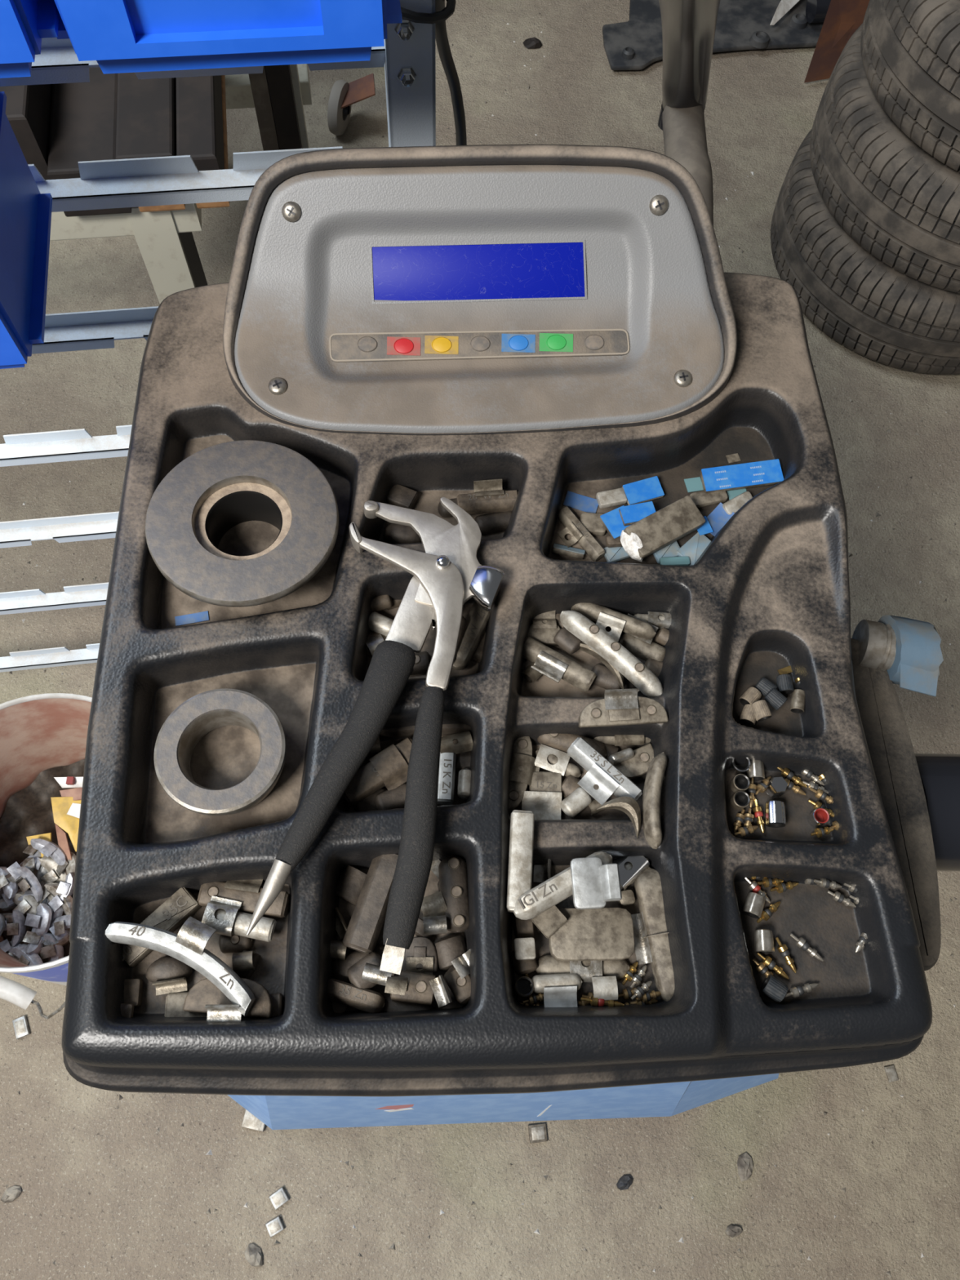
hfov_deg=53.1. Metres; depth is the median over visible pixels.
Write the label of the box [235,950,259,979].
weight
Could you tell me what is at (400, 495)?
weight
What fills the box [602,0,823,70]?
liner
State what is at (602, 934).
weight
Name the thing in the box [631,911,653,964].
clip
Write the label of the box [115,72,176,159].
plank
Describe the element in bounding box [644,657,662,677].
weight
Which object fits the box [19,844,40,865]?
weight
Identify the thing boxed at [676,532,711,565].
weight
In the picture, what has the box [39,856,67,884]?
weight
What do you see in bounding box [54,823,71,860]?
packet
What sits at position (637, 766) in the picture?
weight
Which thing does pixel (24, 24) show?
storage bin
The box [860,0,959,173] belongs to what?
tire
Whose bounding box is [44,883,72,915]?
weight
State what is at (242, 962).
clip
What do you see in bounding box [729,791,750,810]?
cap
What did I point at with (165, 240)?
stand
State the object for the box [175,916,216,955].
clip
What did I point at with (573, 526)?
weight
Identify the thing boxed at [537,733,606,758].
weight
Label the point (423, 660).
weight
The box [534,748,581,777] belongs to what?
weight
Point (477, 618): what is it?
weight
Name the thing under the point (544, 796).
weight
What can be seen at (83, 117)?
plank
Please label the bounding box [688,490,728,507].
weight
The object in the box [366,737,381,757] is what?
weight
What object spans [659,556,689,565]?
weight
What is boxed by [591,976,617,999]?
clip
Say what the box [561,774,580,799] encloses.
weight
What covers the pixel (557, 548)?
weight
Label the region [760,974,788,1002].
cap
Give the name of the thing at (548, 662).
weight
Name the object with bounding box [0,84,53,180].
plank
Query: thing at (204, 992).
weight
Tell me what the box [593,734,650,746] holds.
weight
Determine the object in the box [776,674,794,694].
cap
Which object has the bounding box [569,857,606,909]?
clip
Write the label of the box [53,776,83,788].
label card
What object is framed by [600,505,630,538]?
weight
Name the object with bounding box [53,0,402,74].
storage bin
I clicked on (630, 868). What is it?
weight
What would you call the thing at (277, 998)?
weight
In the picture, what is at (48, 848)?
weight
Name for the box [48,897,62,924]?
weight
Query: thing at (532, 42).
stone
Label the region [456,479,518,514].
weight
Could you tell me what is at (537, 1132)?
weight
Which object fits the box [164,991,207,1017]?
weight
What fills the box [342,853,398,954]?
weight
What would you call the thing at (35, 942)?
weight
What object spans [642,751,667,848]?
weight
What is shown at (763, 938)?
cap
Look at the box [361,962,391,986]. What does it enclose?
clip
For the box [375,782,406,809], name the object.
weight
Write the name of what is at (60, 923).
weight
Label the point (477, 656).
weight
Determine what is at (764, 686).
cap
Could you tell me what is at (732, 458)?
scrap
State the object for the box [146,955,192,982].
weight
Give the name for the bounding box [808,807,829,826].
cap
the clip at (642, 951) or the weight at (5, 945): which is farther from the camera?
the weight at (5, 945)
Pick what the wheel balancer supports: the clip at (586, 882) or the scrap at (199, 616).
the scrap at (199, 616)
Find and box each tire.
[770,128,959,374]
[809,23,959,293]
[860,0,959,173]
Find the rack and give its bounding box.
[0,0,435,672]
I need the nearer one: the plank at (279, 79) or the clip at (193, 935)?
the clip at (193, 935)
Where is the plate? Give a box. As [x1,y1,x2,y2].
[804,0,869,82]
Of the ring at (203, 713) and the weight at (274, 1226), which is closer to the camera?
the ring at (203, 713)
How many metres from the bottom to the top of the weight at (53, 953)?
0.024 m
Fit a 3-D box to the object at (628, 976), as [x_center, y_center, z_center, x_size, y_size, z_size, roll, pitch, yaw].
[0.079,0.176,0.507,0.005,0.005,0.014,36,70,12]
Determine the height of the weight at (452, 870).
0.009 m
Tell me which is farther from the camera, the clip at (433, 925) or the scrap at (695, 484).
the scrap at (695, 484)
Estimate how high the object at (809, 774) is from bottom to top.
0.005 m
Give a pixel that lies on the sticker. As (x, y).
(74, 810)
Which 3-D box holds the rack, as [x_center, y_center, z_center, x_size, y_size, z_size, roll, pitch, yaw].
[-0.753,-0.193,0.812,1.437,1.500,0.039,-6,67,-5]
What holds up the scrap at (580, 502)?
on the wheel balancer
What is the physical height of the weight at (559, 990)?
0.008 m
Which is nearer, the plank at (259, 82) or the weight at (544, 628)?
the weight at (544, 628)
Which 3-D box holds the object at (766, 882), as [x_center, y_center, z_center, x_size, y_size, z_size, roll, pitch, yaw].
[0.158,0.132,0.523,0.015,0.005,0.005,-4,67,-4]
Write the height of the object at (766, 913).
0.005 m
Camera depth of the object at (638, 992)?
0.50 m
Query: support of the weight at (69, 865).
on the weight at (49, 864)
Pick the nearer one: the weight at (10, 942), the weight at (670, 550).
the weight at (670, 550)
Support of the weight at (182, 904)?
on the wheel balancer
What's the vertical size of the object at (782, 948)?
0.005 m
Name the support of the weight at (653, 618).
on the wheel balancer
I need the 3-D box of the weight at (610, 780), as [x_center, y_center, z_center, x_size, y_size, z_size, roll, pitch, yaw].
[0.066,0.076,0.534,0.047,0.012,0.021,41,71,14]
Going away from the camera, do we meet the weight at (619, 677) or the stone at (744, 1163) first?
the weight at (619, 677)
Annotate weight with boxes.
[0,866,17,900]
[0,887,4,898]
[0,888,22,911]
[0,913,5,935]
[0,938,28,957]
[2,912,26,930]
[4,857,35,885]
[6,909,26,946]
[8,941,27,954]
[9,943,43,965]
[12,891,39,915]
[12,1015,30,1039]
[16,866,43,902]
[17,889,49,906]
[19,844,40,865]
[22,930,44,955]
[24,902,52,936]
[30,838,66,865]
[35,854,47,881]
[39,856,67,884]
[39,880,53,902]
[39,932,63,961]
[42,925,70,946]
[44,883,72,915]
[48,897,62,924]
[48,914,71,935]
[56,852,75,875]
[56,872,74,901]
[105,921,255,1016]
[120,1003,133,1017]
[122,887,201,967]
[124,977,143,1007]
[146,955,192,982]
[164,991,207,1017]
[182,977,272,1017]
[197,879,290,918]
[201,895,276,942]
[218,933,253,953]
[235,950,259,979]
[241,1109,265,1131]
[265,1215,284,1237]
[268,1186,288,1209]
[270,993,282,1016]
[327,977,385,1013]
[333,944,384,983]
[335,865,367,906]
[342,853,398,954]
[343,737,412,806]
[346,951,382,989]
[354,787,386,811]
[366,631,386,657]
[368,611,393,636]
[370,595,391,613]
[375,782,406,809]
[379,724,471,737]
[382,523,422,544]
[382,996,432,1012]
[384,970,436,1005]
[386,484,417,509]
[386,600,401,609]
[401,936,437,974]
[410,651,431,675]
[414,917,433,939]
[433,933,466,971]
[435,1000,465,1008]
[437,497,457,517]
[437,752,456,804]
[438,855,469,933]
[444,948,471,1004]
[452,601,490,670]
[454,615,466,657]
[455,751,471,773]
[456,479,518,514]
[457,768,471,799]
[471,628,486,662]
[474,511,511,535]
[506,809,534,911]
[508,736,539,810]
[511,911,534,937]
[511,950,537,974]
[513,851,612,919]
[513,937,536,959]
[521,771,561,819]
[522,636,596,691]
[522,659,543,682]
[527,609,560,646]
[528,1123,547,1143]
[530,973,582,1007]
[531,905,567,938]
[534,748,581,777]
[535,955,629,982]
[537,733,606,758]
[548,906,634,961]
[552,543,585,559]
[553,626,582,653]
[555,613,564,628]
[556,506,604,561]
[560,610,662,697]
[560,786,591,817]
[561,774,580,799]
[566,737,642,804]
[570,602,655,641]
[578,641,624,688]
[578,696,668,728]
[579,512,605,536]
[591,663,624,689]
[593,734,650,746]
[595,488,626,508]
[596,796,640,838]
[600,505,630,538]
[600,863,622,901]
[602,742,618,759]
[603,546,631,562]
[605,535,622,547]
[608,747,634,765]
[612,855,649,890]
[614,742,653,779]
[617,889,635,906]
[618,501,655,525]
[619,613,665,661]
[622,475,664,505]
[633,611,671,628]
[634,867,674,1001]
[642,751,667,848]
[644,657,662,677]
[653,541,679,564]
[654,627,669,645]
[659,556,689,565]
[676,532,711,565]
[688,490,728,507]
[699,458,783,493]
[722,491,752,515]
[884,1064,898,1082]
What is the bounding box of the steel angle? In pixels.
[289,64,309,148]
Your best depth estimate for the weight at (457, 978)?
0.49 m
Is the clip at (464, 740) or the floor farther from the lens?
the floor
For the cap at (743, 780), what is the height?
0.010 m
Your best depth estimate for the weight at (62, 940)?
1.18 m
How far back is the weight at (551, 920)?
0.50 m
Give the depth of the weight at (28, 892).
1.20 m
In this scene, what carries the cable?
hanging from the rack
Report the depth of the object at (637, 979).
0.51 m
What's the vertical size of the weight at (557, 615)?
0.006 m
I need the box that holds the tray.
[61,272,932,1071]
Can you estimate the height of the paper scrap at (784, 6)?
0.023 m
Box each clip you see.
[151,977,187,995]
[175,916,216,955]
[204,1004,241,1021]
[231,950,254,972]
[329,939,346,959]
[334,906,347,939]
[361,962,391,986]
[365,634,384,655]
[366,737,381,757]
[421,891,447,916]
[422,915,447,935]
[429,974,452,1007]
[430,859,440,879]
[440,730,473,754]
[521,662,542,683]
[533,858,551,882]
[534,743,570,775]
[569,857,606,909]
[588,799,606,815]
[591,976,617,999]
[604,688,639,710]
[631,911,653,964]
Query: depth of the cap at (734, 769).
0.54 m
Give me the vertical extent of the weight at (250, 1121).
0.011 m
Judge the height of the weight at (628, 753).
0.006 m
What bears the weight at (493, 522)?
on the wheel balancer
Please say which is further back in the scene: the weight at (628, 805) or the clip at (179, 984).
the weight at (628, 805)
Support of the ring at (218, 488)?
on the wheel balancer
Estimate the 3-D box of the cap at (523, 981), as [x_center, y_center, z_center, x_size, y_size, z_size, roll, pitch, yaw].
[0.023,0.180,0.500,0.010,0.011,0.010,-3,67,-4]
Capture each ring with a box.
[145,440,338,607]
[153,688,286,815]
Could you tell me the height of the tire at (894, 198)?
0.189 m
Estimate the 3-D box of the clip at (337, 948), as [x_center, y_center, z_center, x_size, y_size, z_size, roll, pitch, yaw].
[-0.075,0.161,0.501,0.012,0.008,0.009,8,67,1]
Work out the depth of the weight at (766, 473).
0.62 m
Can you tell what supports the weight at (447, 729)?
on the wheel balancer
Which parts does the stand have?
leg, leg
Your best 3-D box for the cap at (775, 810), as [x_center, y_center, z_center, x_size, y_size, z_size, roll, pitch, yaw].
[0.164,0.096,0.533,0.011,0.011,0.014,5,67,0]
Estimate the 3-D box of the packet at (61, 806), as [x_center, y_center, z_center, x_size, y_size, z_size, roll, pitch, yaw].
[-0.514,0.235,1.209,0.045,0.020,0.078,-7,67,-6]
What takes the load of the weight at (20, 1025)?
on the floor
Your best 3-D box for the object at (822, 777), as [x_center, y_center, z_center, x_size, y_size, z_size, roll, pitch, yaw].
[0.197,0.080,0.545,0.005,0.005,0.019,-30,71,-14]
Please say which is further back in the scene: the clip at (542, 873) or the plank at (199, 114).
the plank at (199, 114)
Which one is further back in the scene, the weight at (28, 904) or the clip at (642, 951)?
the weight at (28, 904)
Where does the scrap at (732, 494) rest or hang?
on the wheel balancer
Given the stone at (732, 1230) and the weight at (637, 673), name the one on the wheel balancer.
the weight at (637, 673)
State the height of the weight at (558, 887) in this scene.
0.011 m
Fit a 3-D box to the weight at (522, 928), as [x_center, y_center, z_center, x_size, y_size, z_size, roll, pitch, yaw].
[0.023,0.151,0.514,0.011,0.007,0.018,-5,67,-5]
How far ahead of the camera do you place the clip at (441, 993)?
0.49 m
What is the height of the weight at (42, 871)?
0.023 m
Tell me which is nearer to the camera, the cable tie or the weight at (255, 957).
the weight at (255, 957)
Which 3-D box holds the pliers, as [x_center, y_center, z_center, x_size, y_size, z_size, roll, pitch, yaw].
[-0.052,0.033,0.516,0.094,0.019,0.265,13,67,3]
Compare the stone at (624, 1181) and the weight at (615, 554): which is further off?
the stone at (624, 1181)
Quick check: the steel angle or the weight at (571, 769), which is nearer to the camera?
the weight at (571, 769)
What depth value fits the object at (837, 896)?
0.52 m
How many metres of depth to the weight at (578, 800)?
0.53 m
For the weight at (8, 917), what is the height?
0.014 m
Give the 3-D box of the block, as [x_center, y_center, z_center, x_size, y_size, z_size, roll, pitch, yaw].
[0.113,-0.069,0.601,0.054,0.016,0.023,-29,71,-14]
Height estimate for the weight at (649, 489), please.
0.006 m
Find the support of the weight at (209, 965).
on the wheel balancer
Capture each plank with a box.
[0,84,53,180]
[47,66,131,217]
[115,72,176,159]
[138,204,185,212]
[176,75,224,171]
[195,75,229,208]
[248,66,279,151]
[265,64,302,150]
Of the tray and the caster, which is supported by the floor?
the caster
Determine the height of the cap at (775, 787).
0.010 m
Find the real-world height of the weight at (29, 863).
0.022 m
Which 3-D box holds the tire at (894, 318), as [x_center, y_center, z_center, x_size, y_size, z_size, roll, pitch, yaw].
[0.872,-0.793,1.848,0.596,0.189,0.596,1,67,-2]
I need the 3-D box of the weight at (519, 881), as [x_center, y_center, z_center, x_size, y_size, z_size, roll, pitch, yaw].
[0.021,0.116,0.505,0.013,0.009,0.052,4,67,-1]
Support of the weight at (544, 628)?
on the wheel balancer
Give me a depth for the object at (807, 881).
0.52 m
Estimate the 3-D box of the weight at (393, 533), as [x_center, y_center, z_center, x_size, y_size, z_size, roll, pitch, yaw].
[-0.048,-0.066,0.602,0.026,0.010,0.016,8,67,1]
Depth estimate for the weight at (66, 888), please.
1.19 m
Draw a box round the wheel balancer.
[61,0,959,1129]
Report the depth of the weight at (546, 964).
0.50 m
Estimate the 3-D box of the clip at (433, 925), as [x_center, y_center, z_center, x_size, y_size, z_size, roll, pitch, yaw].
[-0.023,0.148,0.500,0.012,0.008,0.009,-3,67,-4]
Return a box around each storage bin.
[0,0,59,78]
[0,91,52,368]
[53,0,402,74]
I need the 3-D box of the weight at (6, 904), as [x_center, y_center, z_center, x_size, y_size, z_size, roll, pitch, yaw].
[-0.587,0.325,1.204,0.036,0.021,0.020,-33,72,-15]
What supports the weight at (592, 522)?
on the wheel balancer
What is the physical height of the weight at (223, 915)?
0.009 m
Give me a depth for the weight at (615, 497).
0.62 m
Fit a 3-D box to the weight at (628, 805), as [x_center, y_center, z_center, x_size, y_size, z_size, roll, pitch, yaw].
[0.079,0.092,0.518,0.026,0.010,0.016,34,70,12]
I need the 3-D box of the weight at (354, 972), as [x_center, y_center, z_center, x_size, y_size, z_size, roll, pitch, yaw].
[-0.058,0.171,0.494,0.020,0.006,0.015,-33,72,-15]
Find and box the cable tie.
[400,0,456,23]
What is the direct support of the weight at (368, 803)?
on the wheel balancer
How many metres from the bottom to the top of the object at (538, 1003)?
0.005 m
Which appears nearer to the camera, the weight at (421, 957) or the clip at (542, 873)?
the weight at (421, 957)
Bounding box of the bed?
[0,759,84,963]
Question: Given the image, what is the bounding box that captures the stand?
[49,63,311,303]
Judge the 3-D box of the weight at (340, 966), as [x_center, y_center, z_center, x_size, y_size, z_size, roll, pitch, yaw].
[-0.062,0.170,0.502,0.031,0.007,0.016,-13,68,-8]
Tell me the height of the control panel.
0.112 m
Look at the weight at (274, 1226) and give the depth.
1.24 m
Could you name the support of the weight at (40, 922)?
on the weight at (35, 942)
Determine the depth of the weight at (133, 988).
0.48 m
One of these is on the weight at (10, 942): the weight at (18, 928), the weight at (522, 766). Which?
the weight at (18, 928)
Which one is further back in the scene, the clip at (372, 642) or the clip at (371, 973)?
the clip at (372, 642)
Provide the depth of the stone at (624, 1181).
1.27 m
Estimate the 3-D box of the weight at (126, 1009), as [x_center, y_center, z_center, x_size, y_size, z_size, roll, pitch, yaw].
[-0.178,0.185,0.478,0.010,0.004,0.008,1,67,-2]
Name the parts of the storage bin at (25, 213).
label frame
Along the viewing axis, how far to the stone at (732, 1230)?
1.26 m
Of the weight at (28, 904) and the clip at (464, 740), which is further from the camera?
the weight at (28, 904)
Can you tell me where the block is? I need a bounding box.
[620,495,705,561]
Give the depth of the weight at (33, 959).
1.16 m
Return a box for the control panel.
[222,144,737,435]
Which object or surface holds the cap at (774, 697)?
on the wheel balancer
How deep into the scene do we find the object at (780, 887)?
0.52 m
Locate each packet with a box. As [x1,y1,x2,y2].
[26,832,51,857]
[50,796,80,851]
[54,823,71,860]
[59,787,82,800]
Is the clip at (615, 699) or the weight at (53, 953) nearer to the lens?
the clip at (615, 699)
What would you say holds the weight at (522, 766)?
on the wheel balancer
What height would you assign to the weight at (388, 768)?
0.012 m
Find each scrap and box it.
[174,610,208,626]
[563,490,598,513]
[684,476,703,492]
[697,515,713,535]
[706,502,734,536]
[725,453,740,463]
[726,488,746,500]
[769,0,799,25]
[777,665,792,675]
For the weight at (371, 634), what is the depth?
0.57 m
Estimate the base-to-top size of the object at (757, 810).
0.005 m
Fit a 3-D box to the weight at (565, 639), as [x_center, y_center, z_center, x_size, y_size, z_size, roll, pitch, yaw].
[0.053,0.000,0.573,0.016,0.005,0.012,39,71,13]
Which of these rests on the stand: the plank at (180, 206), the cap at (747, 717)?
the plank at (180, 206)
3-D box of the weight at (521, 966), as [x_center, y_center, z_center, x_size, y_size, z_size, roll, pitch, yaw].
[0.023,0.168,0.503,0.012,0.006,0.014,-13,68,-8]
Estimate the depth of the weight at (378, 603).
0.57 m
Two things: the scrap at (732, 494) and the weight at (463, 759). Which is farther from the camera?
the scrap at (732, 494)
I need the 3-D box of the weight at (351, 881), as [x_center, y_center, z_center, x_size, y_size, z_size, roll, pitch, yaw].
[-0.068,0.132,0.517,0.018,0.008,0.017,26,68,9]
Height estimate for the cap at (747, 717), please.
0.009 m
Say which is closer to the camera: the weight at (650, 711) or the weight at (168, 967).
the weight at (168, 967)
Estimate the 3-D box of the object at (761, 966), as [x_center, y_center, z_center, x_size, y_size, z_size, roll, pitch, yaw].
[0.149,0.174,0.505,0.005,0.005,0.016,-42,74,-17]
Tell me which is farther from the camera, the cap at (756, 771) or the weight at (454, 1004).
the cap at (756, 771)
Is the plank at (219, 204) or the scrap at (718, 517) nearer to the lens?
the scrap at (718, 517)
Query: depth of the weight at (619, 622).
0.57 m
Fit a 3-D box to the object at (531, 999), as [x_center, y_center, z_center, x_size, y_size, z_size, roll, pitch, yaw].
[0.029,0.185,0.497,0.014,0.005,0.005,-15,68,-8]
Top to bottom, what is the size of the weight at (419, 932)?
0.008 m
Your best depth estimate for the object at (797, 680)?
0.57 m
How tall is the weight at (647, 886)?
0.012 m
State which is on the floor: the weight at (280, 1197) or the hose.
the weight at (280, 1197)
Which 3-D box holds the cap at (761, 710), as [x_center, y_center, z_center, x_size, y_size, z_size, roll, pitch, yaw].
[0.161,0.040,0.552,0.009,0.009,0.011,-13,68,-8]
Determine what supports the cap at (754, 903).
on the wheel balancer
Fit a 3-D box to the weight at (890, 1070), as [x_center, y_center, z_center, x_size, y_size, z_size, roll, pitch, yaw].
[0.574,0.605,1.341,0.014,0.006,0.020,-10,68,-7]
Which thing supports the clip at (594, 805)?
on the wheel balancer
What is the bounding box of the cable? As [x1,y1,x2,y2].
[435,0,466,145]
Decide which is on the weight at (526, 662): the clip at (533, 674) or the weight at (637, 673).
the clip at (533, 674)
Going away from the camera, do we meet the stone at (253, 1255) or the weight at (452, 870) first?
the weight at (452, 870)
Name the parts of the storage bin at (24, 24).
label frame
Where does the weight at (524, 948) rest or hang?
on the weight at (521, 966)
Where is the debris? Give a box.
[0,0,959,1276]
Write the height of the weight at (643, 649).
0.009 m
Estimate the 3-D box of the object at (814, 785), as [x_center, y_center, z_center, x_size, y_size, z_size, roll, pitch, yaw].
[0.190,0.083,0.543,0.016,0.005,0.005,23,68,7]
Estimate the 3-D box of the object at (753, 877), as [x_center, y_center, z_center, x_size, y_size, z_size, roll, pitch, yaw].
[0.152,0.128,0.524,0.017,0.005,0.005,0,67,-2]
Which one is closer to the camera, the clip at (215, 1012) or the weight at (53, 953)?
the clip at (215, 1012)
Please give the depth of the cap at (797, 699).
0.56 m
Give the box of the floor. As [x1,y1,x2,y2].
[0,0,959,1279]
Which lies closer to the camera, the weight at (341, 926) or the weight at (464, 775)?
the weight at (341, 926)
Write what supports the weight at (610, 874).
on the clip at (586, 882)
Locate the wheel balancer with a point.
(548, 322)
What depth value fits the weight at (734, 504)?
0.62 m
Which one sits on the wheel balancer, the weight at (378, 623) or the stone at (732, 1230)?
the weight at (378, 623)
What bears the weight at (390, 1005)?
on the wheel balancer
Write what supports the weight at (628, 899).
on the wheel balancer
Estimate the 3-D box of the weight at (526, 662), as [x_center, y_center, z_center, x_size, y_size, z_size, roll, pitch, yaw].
[0.032,0.017,0.573,0.014,0.006,0.013,-35,73,-16]
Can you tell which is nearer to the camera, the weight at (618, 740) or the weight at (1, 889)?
the weight at (618, 740)
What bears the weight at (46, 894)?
on the weight at (28, 892)
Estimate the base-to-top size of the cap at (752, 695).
0.009 m
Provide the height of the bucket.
0.363 m
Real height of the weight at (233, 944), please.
0.006 m
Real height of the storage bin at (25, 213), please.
0.150 m
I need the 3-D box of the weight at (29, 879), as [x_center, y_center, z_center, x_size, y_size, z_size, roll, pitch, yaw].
[-0.563,0.303,1.198,0.022,0.018,0.053,-37,73,-16]
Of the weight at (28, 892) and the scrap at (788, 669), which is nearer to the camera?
the scrap at (788, 669)
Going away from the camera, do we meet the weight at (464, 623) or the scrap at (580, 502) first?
the weight at (464, 623)
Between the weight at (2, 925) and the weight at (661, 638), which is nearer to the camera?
the weight at (661, 638)
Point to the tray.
(769, 593)
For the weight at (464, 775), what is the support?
on the wheel balancer
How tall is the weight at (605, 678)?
0.006 m
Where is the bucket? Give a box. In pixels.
[0,693,92,1019]
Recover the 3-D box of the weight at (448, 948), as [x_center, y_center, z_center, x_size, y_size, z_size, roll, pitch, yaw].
[-0.015,0.164,0.505,0.017,0.009,0.017,-16,68,-9]
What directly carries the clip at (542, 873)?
on the wheel balancer
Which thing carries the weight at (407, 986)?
on the wheel balancer
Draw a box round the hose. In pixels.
[805,0,831,23]
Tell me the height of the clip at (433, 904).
0.006 m
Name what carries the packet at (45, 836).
on the weight at (34, 853)
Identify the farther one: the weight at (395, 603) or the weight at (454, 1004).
the weight at (395, 603)
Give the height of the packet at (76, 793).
0.014 m
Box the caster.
[327,73,375,135]
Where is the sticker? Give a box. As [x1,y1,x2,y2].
[66,803,80,817]
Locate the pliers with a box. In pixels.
[246,497,504,974]
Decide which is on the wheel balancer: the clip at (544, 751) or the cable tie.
the clip at (544, 751)
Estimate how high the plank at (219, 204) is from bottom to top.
0.020 m
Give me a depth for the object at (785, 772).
0.54 m
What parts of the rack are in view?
rail, rail, rail, rail, rail, rail, rail, post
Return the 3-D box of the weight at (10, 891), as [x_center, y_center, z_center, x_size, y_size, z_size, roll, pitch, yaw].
[-0.593,0.301,1.197,0.024,0.012,0.046,-32,72,-15]
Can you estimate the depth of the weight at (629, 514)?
0.60 m
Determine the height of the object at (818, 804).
0.005 m
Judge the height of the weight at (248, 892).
0.010 m
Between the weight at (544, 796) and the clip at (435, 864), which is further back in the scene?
the weight at (544, 796)
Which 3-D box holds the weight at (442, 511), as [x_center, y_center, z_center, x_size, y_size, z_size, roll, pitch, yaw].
[-0.013,-0.086,0.614,0.027,0.006,0.012,-9,68,-6]
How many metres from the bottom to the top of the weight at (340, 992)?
0.009 m
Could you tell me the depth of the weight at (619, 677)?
0.57 m
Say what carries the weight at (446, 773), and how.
on the wheel balancer
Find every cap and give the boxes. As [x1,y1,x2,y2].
[514,976,533,997]
[728,757,751,774]
[729,773,750,792]
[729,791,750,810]
[739,686,761,706]
[739,704,755,725]
[742,892,765,918]
[746,760,764,781]
[751,699,772,721]
[754,928,774,953]
[755,677,777,696]
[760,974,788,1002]
[764,688,787,710]
[764,776,787,797]
[764,800,786,827]
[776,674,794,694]
[790,688,804,713]
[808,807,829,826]
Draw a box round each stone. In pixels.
[0,1185,21,1203]
[244,1244,262,1266]
[523,37,542,48]
[616,1174,633,1190]
[725,1224,742,1237]
[737,1152,753,1182]

